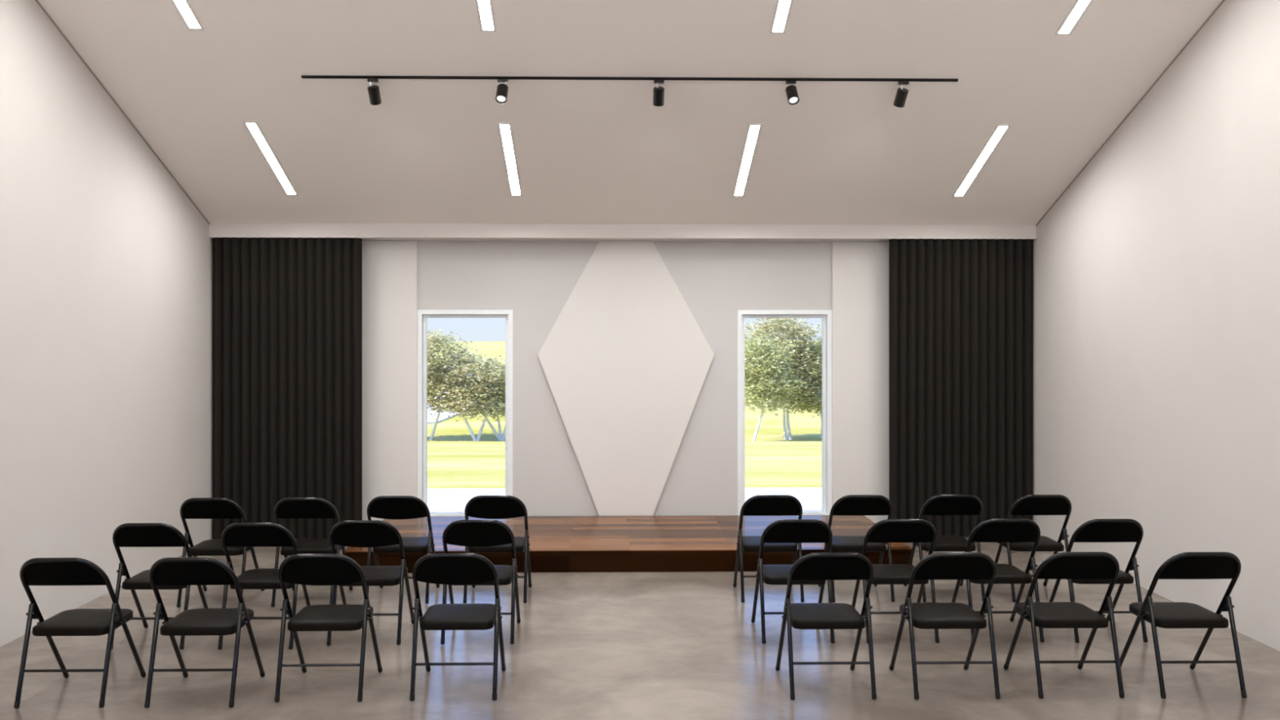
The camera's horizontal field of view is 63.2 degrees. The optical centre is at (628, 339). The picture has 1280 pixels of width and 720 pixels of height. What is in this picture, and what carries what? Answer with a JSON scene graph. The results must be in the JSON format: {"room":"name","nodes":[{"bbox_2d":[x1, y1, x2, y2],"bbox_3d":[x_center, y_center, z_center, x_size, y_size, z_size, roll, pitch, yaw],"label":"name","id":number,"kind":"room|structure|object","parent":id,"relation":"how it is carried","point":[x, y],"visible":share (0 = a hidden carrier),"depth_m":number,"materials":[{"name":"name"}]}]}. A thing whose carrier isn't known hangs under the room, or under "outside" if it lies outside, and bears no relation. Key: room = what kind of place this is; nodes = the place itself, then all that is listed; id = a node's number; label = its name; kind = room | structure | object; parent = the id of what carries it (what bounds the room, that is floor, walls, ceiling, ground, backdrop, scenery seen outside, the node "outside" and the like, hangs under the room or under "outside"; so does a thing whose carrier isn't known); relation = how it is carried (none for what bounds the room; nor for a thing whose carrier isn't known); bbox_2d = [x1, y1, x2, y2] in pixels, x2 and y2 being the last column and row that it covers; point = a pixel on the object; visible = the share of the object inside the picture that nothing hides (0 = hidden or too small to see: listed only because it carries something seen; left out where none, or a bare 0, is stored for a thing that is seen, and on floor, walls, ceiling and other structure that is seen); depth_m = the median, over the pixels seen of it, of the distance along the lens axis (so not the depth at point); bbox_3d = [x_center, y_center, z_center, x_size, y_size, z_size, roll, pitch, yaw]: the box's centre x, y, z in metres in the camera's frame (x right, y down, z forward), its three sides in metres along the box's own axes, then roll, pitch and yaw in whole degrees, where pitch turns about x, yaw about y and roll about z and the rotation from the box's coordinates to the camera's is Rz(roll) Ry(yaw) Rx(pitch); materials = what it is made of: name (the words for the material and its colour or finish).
{"room":"assembly chamber","nodes":[
{"label":"assembly chamber","id":0,"kind":"room"},
{"bbox_2d":[0,0,213,647],"bbox_3d":[-3.945,-0.641,4.712,0.200,5.082,11.180,0,0,-1],"label":"wall","id":1,"kind":"structure","parent":0,"point":[106,261],"depth_m":7.47,"materials":[{"name":"white paint"}]},
{"bbox_2d":[35,0,209,224],"bbox_3d":[-3.891,-2.090,7.163,0.006,2.024,5.226,0,0,-1],"label":"trim","id":2,"kind":"structure","parent":1,"relation":"attached to","point":[37,1],"depth_m":7.91,"materials":[{"name":"grey paint"}]},
{"bbox_2d":[212,237,362,539],"bbox_3d":[-3.236,0.467,9.837,1.406,2.843,0.066,0,0,-1],"label":"curtain","id":3,"kind":"object","parent":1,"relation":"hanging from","point":[287,313],"visible":0.88,"depth_m":9.82,"materials":[{"name":"black fabric"}]},
{"bbox_2d":[417,240,831,515],"bbox_3d":[-0.036,0.425,10.281,7.840,2.950,0.200,0,0,-1],"label":"wall","id":4,"kind":"structure","parent":0,"point":[535,280],"depth_m":10.17,"materials":[{"name":"white paint"}]},
{"bbox_2d":[361,240,417,520],"bbox_3d":[-3.005,0.472,10.102,1.892,2.856,0.040,0,0,-1],"label":"wall panel","id":5,"kind":"object","parent":4,"relation":"attached to","point":[389,268],"visible":0.21,"depth_m":10.09,"materials":[{"name":"white paint"}]},
{"bbox_2d":[417,310,512,516],"bbox_3d":[-1.597,0.742,10.209,0.926,2.056,0.142,0,0,-1],"label":"window","id":6,"kind":"structure","parent":4,"relation":"in","point":[422,315],"depth_m":10.15,"materials":[{"name":"white plastic"}]},
{"bbox_2d":[208,222,1035,241],"bbox_3d":[-0.030,-1.024,10.018,7.840,0.133,0.327,0,0,-1],"label":"ceiling beam","id":7,"kind":"structure","parent":4,"relation":"attached to","point":[366,232],"depth_m":9.86,"materials":[{"name":"paint"}]},
{"bbox_2d":[537,240,714,515],"bbox_3d":[-0.027,0.382,10.156,1.721,2.675,0.050,0,0,-1],"label":"wall panel","id":8,"kind":"object","parent":4,"relation":"attached to","point":[625,362],"visible":1,"depth_m":10.13,"materials":[{"name":"white paint"}]},
{"bbox_2d":[737,310,831,515],"bbox_3d":[1.529,0.742,10.272,0.927,2.056,0.142,0,0,-1],"label":"window","id":9,"kind":"structure","parent":4,"relation":"in","point":[826,315],"depth_m":10.21,"materials":[{"name":"white plastic"}]},
{"bbox_2d":[831,241,888,523],"bbox_3d":[2.939,0.472,10.221,1.890,2.856,0.040,0,0,-1],"label":"wall panel","id":10,"kind":"object","parent":4,"relation":"attached to","point":[860,269],"visible":0.21,"depth_m":10.19,"materials":[{"name":"white paint"}]},
{"bbox_2d":[37,0,1222,225],"bbox_3d":[0.085,-1.937,4.268,9.040,2.689,12.330,0,0,-1],"label":"ceiling","id":11,"kind":"structure","parent":0,"point":[588,151],"depth_m":7.94,"materials":[{"name":"paint"}]},
{"bbox_2d":[170,0,204,30],"bbox_3d":[-2.947,-2.330,6.565,0.107,0.430,1.100,0,0,-1],"label":"ceiling light","id":12,"kind":"object","parent":11,"relation":"attached to","point":[184,7],"visible":1,"depth_m":6.97,"materials":[{"name":"white plastic"}]},
{"bbox_2d":[243,121,298,195],"bbox_3d":[-2.990,-1.498,8.727,0.107,0.430,1.100,0,0,-1],"label":"ceiling light","id":13,"kind":"object","parent":11,"relation":"attached to","point":[254,129],"visible":1,"depth_m":8.67,"materials":[{"name":"white plastic"}]},
{"bbox_2d":[475,0,496,31],"bbox_3d":[-0.952,-2.330,6.605,0.107,0.430,1.100,0,0,-1],"label":"ceiling light","id":14,"kind":"object","parent":11,"relation":"attached to","point":[484,7],"visible":1,"depth_m":7.00,"materials":[{"name":"white plastic"}]},
{"bbox_2d":[478,0,493,29],"bbox_3d":[-0.952,-2.331,6.606,0.073,0.004,1.142,0,-21,-1],"label":"diffuser","id":15,"kind":"object","parent":14,"relation":"attached to","point":[486,12],"depth_m":6.99,"materials":[{"name":"white plastic"}]},
{"bbox_2d":[497,122,522,195],"bbox_3d":[-0.996,-1.498,8.767,0.107,0.430,1.100,0,0,-1],"label":"ceiling light","id":16,"kind":"object","parent":11,"relation":"attached to","point":[505,131],"visible":1,"depth_m":8.71,"materials":[{"name":"white plastic"}]},
{"bbox_2d":[301,75,958,81],"bbox_3d":[0.022,-1.923,7.675,4.843,0.020,0.024,0,0,-1],"label":"track","id":17,"kind":"object","parent":11,"relation":"attached to","point":[302,76],"visible":1,"depth_m":7.67,"materials":[{"name":"black metal"}]},
{"bbox_2d":[367,78,381,105],"bbox_3d":[-1.877,-1.820,7.677,0.088,0.186,0.136,0,0,-1],"label":"track spotlight","id":18,"kind":"object","parent":17,"relation":"attached to","point":[374,93],"visible":1,"depth_m":7.64,"materials":[{"name":"metal"}]},
{"bbox_2d":[495,79,508,103],"bbox_3d":[-0.930,-1.820,7.621,0.088,0.187,0.135,0,0,-1],"label":"track spotlight","id":19,"kind":"object","parent":17,"relation":"attached to","point":[502,90],"visible":1,"depth_m":7.60,"materials":[{"name":"metal"}]},
{"bbox_2d":[653,79,664,106],"bbox_3d":[0.222,-1.820,7.719,0.083,0.186,0.136,0,0,-1],"label":"track spotlight","id":20,"kind":"object","parent":17,"relation":"attached to","point":[658,91],"visible":1,"depth_m":7.68,"materials":[{"name":"metal"}]},
{"bbox_2d":[785,80,799,105],"bbox_3d":[1.205,-1.820,7.664,0.083,0.187,0.135,0,0,-9],"label":"track spotlight","id":21,"kind":"object","parent":17,"relation":"attached to","point":[791,91],"visible":1,"depth_m":7.65,"materials":[{"name":"metal"}]},
{"bbox_2d":[893,80,909,107],"bbox_3d":[2.030,-1.821,7.755,0.083,0.186,0.137,0,0,-13],"label":"track spotlight","id":22,"kind":"object","parent":17,"relation":"attached to","point":[901,95],"visible":1,"depth_m":7.72,"materials":[{"name":"metal"}]},
{"bbox_2d":[732,123,762,196],"bbox_3d":[0.995,-1.498,8.807,0.107,0.430,1.100,0,0,-1],"label":"ceiling light","id":23,"kind":"object","parent":11,"relation":"attached to","point":[753,130],"visible":1,"depth_m":8.75,"materials":[{"name":"white plastic"}]},
{"bbox_2d":[769,0,793,33],"bbox_3d":[1.038,-2.330,6.645,0.107,0.430,1.100,0,0,-1],"label":"ceiling light","id":24,"kind":"object","parent":11,"relation":"attached to","point":[783,7],"visible":1,"depth_m":7.03,"materials":[{"name":"white plastic"}]},
{"bbox_2d":[951,124,1010,196],"bbox_3d":[2.984,-1.498,8.847,0.107,0.430,1.100,0,0,-1],"label":"ceiling light","id":25,"kind":"object","parent":11,"relation":"attached to","point":[1000,131],"visible":1,"depth_m":8.79,"materials":[{"name":"white plastic"}]},
{"bbox_2d":[1054,0,1093,35],"bbox_3d":[3.027,-2.330,6.684,0.107,0.430,1.100,0,0,-1],"label":"ceiling light","id":26,"kind":"object","parent":11,"relation":"attached to","point":[1079,7],"visible":1,"depth_m":7.06,"materials":[{"name":"white plastic"}]},
{"bbox_2d":[0,535,1279,719],"bbox_3d":[0.074,1.975,4.792,8.240,0.150,11.180,0,0,-1],"label":"floor","id":27,"kind":"structure","parent":0,"point":[681,645],"depth_m":6.04,"materials":[{"name":"concrete"}]},
{"bbox_2d":[13,557,146,708],"bbox_3d":[-2.932,1.508,5.578,0.477,0.781,0.538,0,0,-1],"label":"folding chair","id":28,"kind":"object","parent":27,"relation":"on","point":[37,571],"visible":1,"depth_m":5.42,"materials":[{"name":"black leather"}]},
{"bbox_2d":[111,523,208,649],"bbox_3d":[-2.952,1.508,6.584,0.477,0.781,0.538,0,0,-1],"label":"folding chair","id":29,"kind":"object","parent":27,"relation":"on","point":[126,535],"visible":0.73,"depth_m":6.41,"materials":[{"name":"black leather"}]},
{"bbox_2d":[144,557,265,707],"bbox_3d":[-2.267,1.508,5.586,0.477,0.781,0.538,0,0,-1],"label":"folding chair","id":30,"kind":"object","parent":27,"relation":"on","point":[166,571],"visible":1,"depth_m":5.42,"materials":[{"name":"black leather"}]},
{"bbox_2d":[176,497,264,607],"bbox_3d":[-2.972,1.508,7.590,0.477,0.781,0.538,0,0,-1],"label":"folding chair","id":31,"kind":"object","parent":27,"relation":"on","point":[192,508],"visible":0.72,"depth_m":7.42,"materials":[{"name":"black leather"}]},
{"bbox_2d":[217,522,311,649],"bbox_3d":[-2.287,1.508,6.592,0.477,0.781,0.538,0,0,-1],"label":"folding chair","id":32,"kind":"object","parent":27,"relation":"on","point":[239,534],"visible":0.73,"depth_m":6.41,"materials":[{"name":"black metal"}]},
{"bbox_2d":[271,497,352,607],"bbox_3d":[-2.307,1.508,7.598,0.477,0.781,0.538,0,0,-1],"label":"folding chair","id":33,"kind":"object","parent":27,"relation":"on","point":[286,508],"visible":0.7,"depth_m":7.42,"materials":[{"name":"black metal"}]},
{"bbox_2d":[274,554,382,702],"bbox_3d":[-1.627,1.508,5.669,0.477,0.781,0.538,0,0,-1],"label":"folding chair","id":34,"kind":"object","parent":27,"relation":"on","point":[299,569],"visible":1,"depth_m":5.50,"materials":[{"name":"black leather"}]},
{"bbox_2d":[326,520,413,645],"bbox_3d":[-1.647,1.508,6.674,0.477,0.781,0.538,0,0,-1],"label":"folding chair","id":35,"kind":"object","parent":27,"relation":"on","point":[351,533],"visible":0.78,"depth_m":6.49,"materials":[{"name":"black metal"}]},
{"bbox_2d":[366,495,439,604],"bbox_3d":[-1.667,1.508,7.680,0.477,0.781,0.538,0,0,-1],"label":"folding chair","id":36,"kind":"object","parent":27,"relation":"on","point":[385,507],"visible":0.63,"depth_m":7.49,"materials":[{"name":"black metal"}]},
{"bbox_2d":[409,553,506,701],"bbox_3d":[-0.925,1.508,5.688,0.477,0.781,0.538,0,0,-1],"label":"folding chair","id":37,"kind":"object","parent":27,"relation":"on","point":[432,568],"visible":1,"depth_m":5.51,"materials":[{"name":"black leather"}]},
{"bbox_2d":[440,520,520,644],"bbox_3d":[-0.945,1.508,6.694,0.477,0.781,0.538,0,0,-1],"label":"folding chair","id":38,"kind":"object","parent":27,"relation":"on","point":[469,533],"visible":0.81,"depth_m":6.50,"materials":[{"name":"black leather"}]},
{"bbox_2d":[462,495,531,603],"bbox_3d":[-0.965,1.508,7.699,0.477,0.781,0.538,0,0,-1],"label":"folding chair","id":39,"kind":"object","parent":27,"relation":"on","point":[488,507],"visible":0.8,"depth_m":7.50,"materials":[{"name":"black leather"}]},
{"bbox_2d":[345,515,912,573],"bbox_3d":[-0.006,1.810,9.306,4.640,0.180,1.648,0,0,-1],"label":"stage","id":40,"kind":"object","parent":27,"relation":"on","point":[557,544],"visible":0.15,"depth_m":8.70,"materials":[{"name":"brown wood"}]},
{"bbox_2d":[733,494,804,602],"bbox_3d":[1.032,1.508,7.721,0.477,0.781,0.538,0,0,-1],"label":"folding chair","id":41,"kind":"object","parent":27,"relation":"on","point":[761,504],"visible":0.84,"depth_m":7.54,"materials":[{"name":"black metal"}]},
{"bbox_2d":[751,519,835,644],"bbox_3d":[1.052,1.508,6.712,0.477,0.781,0.538,0,0,-1],"label":"folding chair","id":42,"kind":"object","parent":27,"relation":"on","point":[784,531],"visible":0.73,"depth_m":6.53,"materials":[{"name":"black metal"}]},
{"bbox_2d":[775,552,876,700],"bbox_3d":[1.072,1.508,5.703,0.477,0.781,0.538,0,0,-1],"label":"folding chair","id":43,"kind":"object","parent":27,"relation":"on","point":[815,566],"visible":1,"depth_m":5.54,"materials":[{"name":"black metal"}]},
{"bbox_2d":[817,494,894,602],"bbox_3d":[1.686,1.508,7.729,0.477,0.781,0.538,0,0,-1],"label":"folding chair","id":44,"kind":"object","parent":27,"relation":"on","point":[850,504],"visible":0.7,"depth_m":7.55,"materials":[{"name":"black metal"}]},
{"bbox_2d":[851,519,939,643],"bbox_3d":[1.706,1.508,6.720,0.477,0.781,0.538,0,0,-1],"label":"folding chair","id":45,"kind":"object","parent":27,"relation":"on","point":[886,531],"visible":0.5,"depth_m":6.55,"materials":[{"name":"black leather"}]},
{"bbox_2d":[903,494,985,601],"bbox_3d":[2.346,1.508,7.742,0.477,0.781,0.538,0,0,-1],"label":"folding chair","id":46,"kind":"object","parent":27,"relation":"on","point":[940,504],"visible":0.62,"depth_m":7.56,"materials":[{"name":"black metal"}]},
{"bbox_2d":[888,552,1000,699],"bbox_3d":[1.726,1.508,5.711,0.477,0.781,0.538,0,0,-1],"label":"folding chair","id":47,"kind":"object","parent":27,"relation":"on","point":[937,566],"visible":1,"depth_m":5.55,"materials":[{"name":"black leather"}]},
{"bbox_2d":[951,518,1044,642],"bbox_3d":[2.366,1.508,6.733,0.477,0.781,0.538,0,0,-1],"label":"folding chair","id":48,"kind":"object","parent":27,"relation":"on","point":[998,530],"visible":0.69,"depth_m":6.56,"materials":[{"name":"black metal"}]},
{"bbox_2d":[987,494,1075,601],"bbox_3d":[2.991,1.508,7.740,0.477,0.781,0.538,0,0,-1],"label":"folding chair","id":49,"kind":"object","parent":27,"relation":"on","point":[1029,504],"visible":0.7,"depth_m":7.57,"materials":[{"name":"black metal"}]},
{"bbox_2d":[1003,551,1124,698],"bbox_3d":[2.386,1.508,5.724,0.477,0.781,0.538,0,0,-1],"label":"folding chair","id":50,"kind":"object","parent":27,"relation":"on","point":[1064,565],"visible":1,"depth_m":5.56,"materials":[{"name":"black metal"}]},
{"bbox_2d":[1048,518,1147,642],"bbox_3d":[3.011,1.508,6.731,0.477,0.781,0.538,0,0,-1],"label":"folding chair","id":51,"kind":"object","parent":27,"relation":"on","point":[1119,530],"visible":0.71,"depth_m":6.55,"materials":[{"name":"black leather"}]},
{"bbox_2d":[1120,551,1247,698],"bbox_3d":[3.031,1.508,5.722,0.477,0.781,0.538,0,0,-1],"label":"folding chair","id":52,"kind":"object","parent":27,"relation":"on","point":[1187,565],"visible":0.94,"depth_m":5.56,"materials":[{"name":"black metal"}]},
{"bbox_2d":[888,239,1032,536],"bbox_3d":[3.192,0.467,9.966,1.386,2.843,0.066,0,0,-1],"label":"curtain","id":53,"kind":"object","parent":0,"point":[961,311],"visible":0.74,"depth_m":9.95,"materials":[{"name":"black fabric"}]},
{"bbox_2d":[1032,0,1279,651],"bbox_3d":[4.093,-0.641,4.873,0.200,5.082,11.180,0,0,-1],"label":"wall","id":54,"kind":"structure","parent":0,"point":[1156,272],"depth_m":7.42,"materials":[{"name":"white paint"}]},
{"bbox_2d":[1035,0,1225,226],"bbox_3d":[3.941,-2.090,7.320,0.006,2.024,5.226,0,0,-1],"label":"trim","id":55,"kind":"structure","parent":54,"relation":"attached to","point":[1223,1],"depth_m":8.02,"materials":[{"name":"grey paint"}]},
{"label":"outside","id":56,"kind":"structure","parent":0,"visible":0},
{"bbox_2d":[426,340,822,488],"bbox_3d":[-3.332,2.558,166.607,320.000,4.785,306.720,0,0,-1],"label":"lawn","id":57,"kind":"structure","parent":56,"point":[454,460],"depth_m":31.96,"materials":[{"name":"green plant"}]},
{"bbox_2d":[426,328,493,439],"bbox_3d":[-9.782,2.213,50.492,7.296,5.496,5.494,0,0,-19],"label":"tree","id":58,"kind":"object","parent":57,"relation":"on","point":[432,339],"visible":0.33,"depth_m":49.71,"materials":[{"name":"green plant"}]},
{"bbox_2d":[427,348,505,440],"bbox_3d":[-7.281,2.699,49.650,4.862,4.506,4.893,0,0,15],"label":"tree","id":59,"kind":"object","parent":57,"relation":"on","point":[460,393],"visible":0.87,"depth_m":48.97,"materials":[{"name":"green plant"}]},
{"bbox_2d":[461,363,505,440],"bbox_3d":[-5.782,2.981,49.997,4.746,3.993,4.641,0,0,-16],"label":"tree","id":60,"kind":"object","parent":57,"relation":"on","point":[500,437],"visible":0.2,"depth_m":49.34,"materials":[{"name":"green plant"}]},
{"bbox_2d":[744,328,817,440],"bbox_3d":[6.166,2.170,48.664,4.860,5.280,5.095,0,0,-23],"label":"tree","id":61,"kind":"object","parent":57,"relation":"on","point":[756,352],"visible":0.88,"depth_m":47.74,"materials":[{"name":"green plant"}]},
{"bbox_2d":[744,318,822,439],"bbox_3d":[7.425,1.687,50.552,5.904,6.506,5.359,0,0,24],"label":"tree","id":62,"kind":"object","parent":57,"relation":"on","point":[790,331],"visible":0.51,"depth_m":49.71,"materials":[{"name":"green plant"}]},
{"bbox_2d":[786,334,822,439],"bbox_3d":[9.325,2.326,51.040,4.768,5.211,4.786,0,0,-24],"label":"tree","id":63,"kind":"object","parent":57,"relation":"on","point":[817,346],"visible":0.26,"depth_m":50.17,"materials":[{"name":"green plant"}]},
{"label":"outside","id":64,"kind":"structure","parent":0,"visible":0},
{"bbox_2d":[426,373,483,423],"bbox_3d":[-20.301,4.187,74.859,22.400,2.342,39.500,0,0,-1],"label":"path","id":65,"kind":"structure","parent":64,"point":[431,419],"depth_m":61.47,"materials":[{"name":"white concrete"}]},
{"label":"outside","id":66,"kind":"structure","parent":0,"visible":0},
{"bbox_2d":[426,487,822,511],"bbox_3d":[-0.237,2.000,11.828,60.000,0.200,2.900,0,0,-1],"label":"pavement","id":67,"kind":"structure","parent":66,"point":[438,500],"depth_m":12.67,"materials":[{"name":"white concrete"}]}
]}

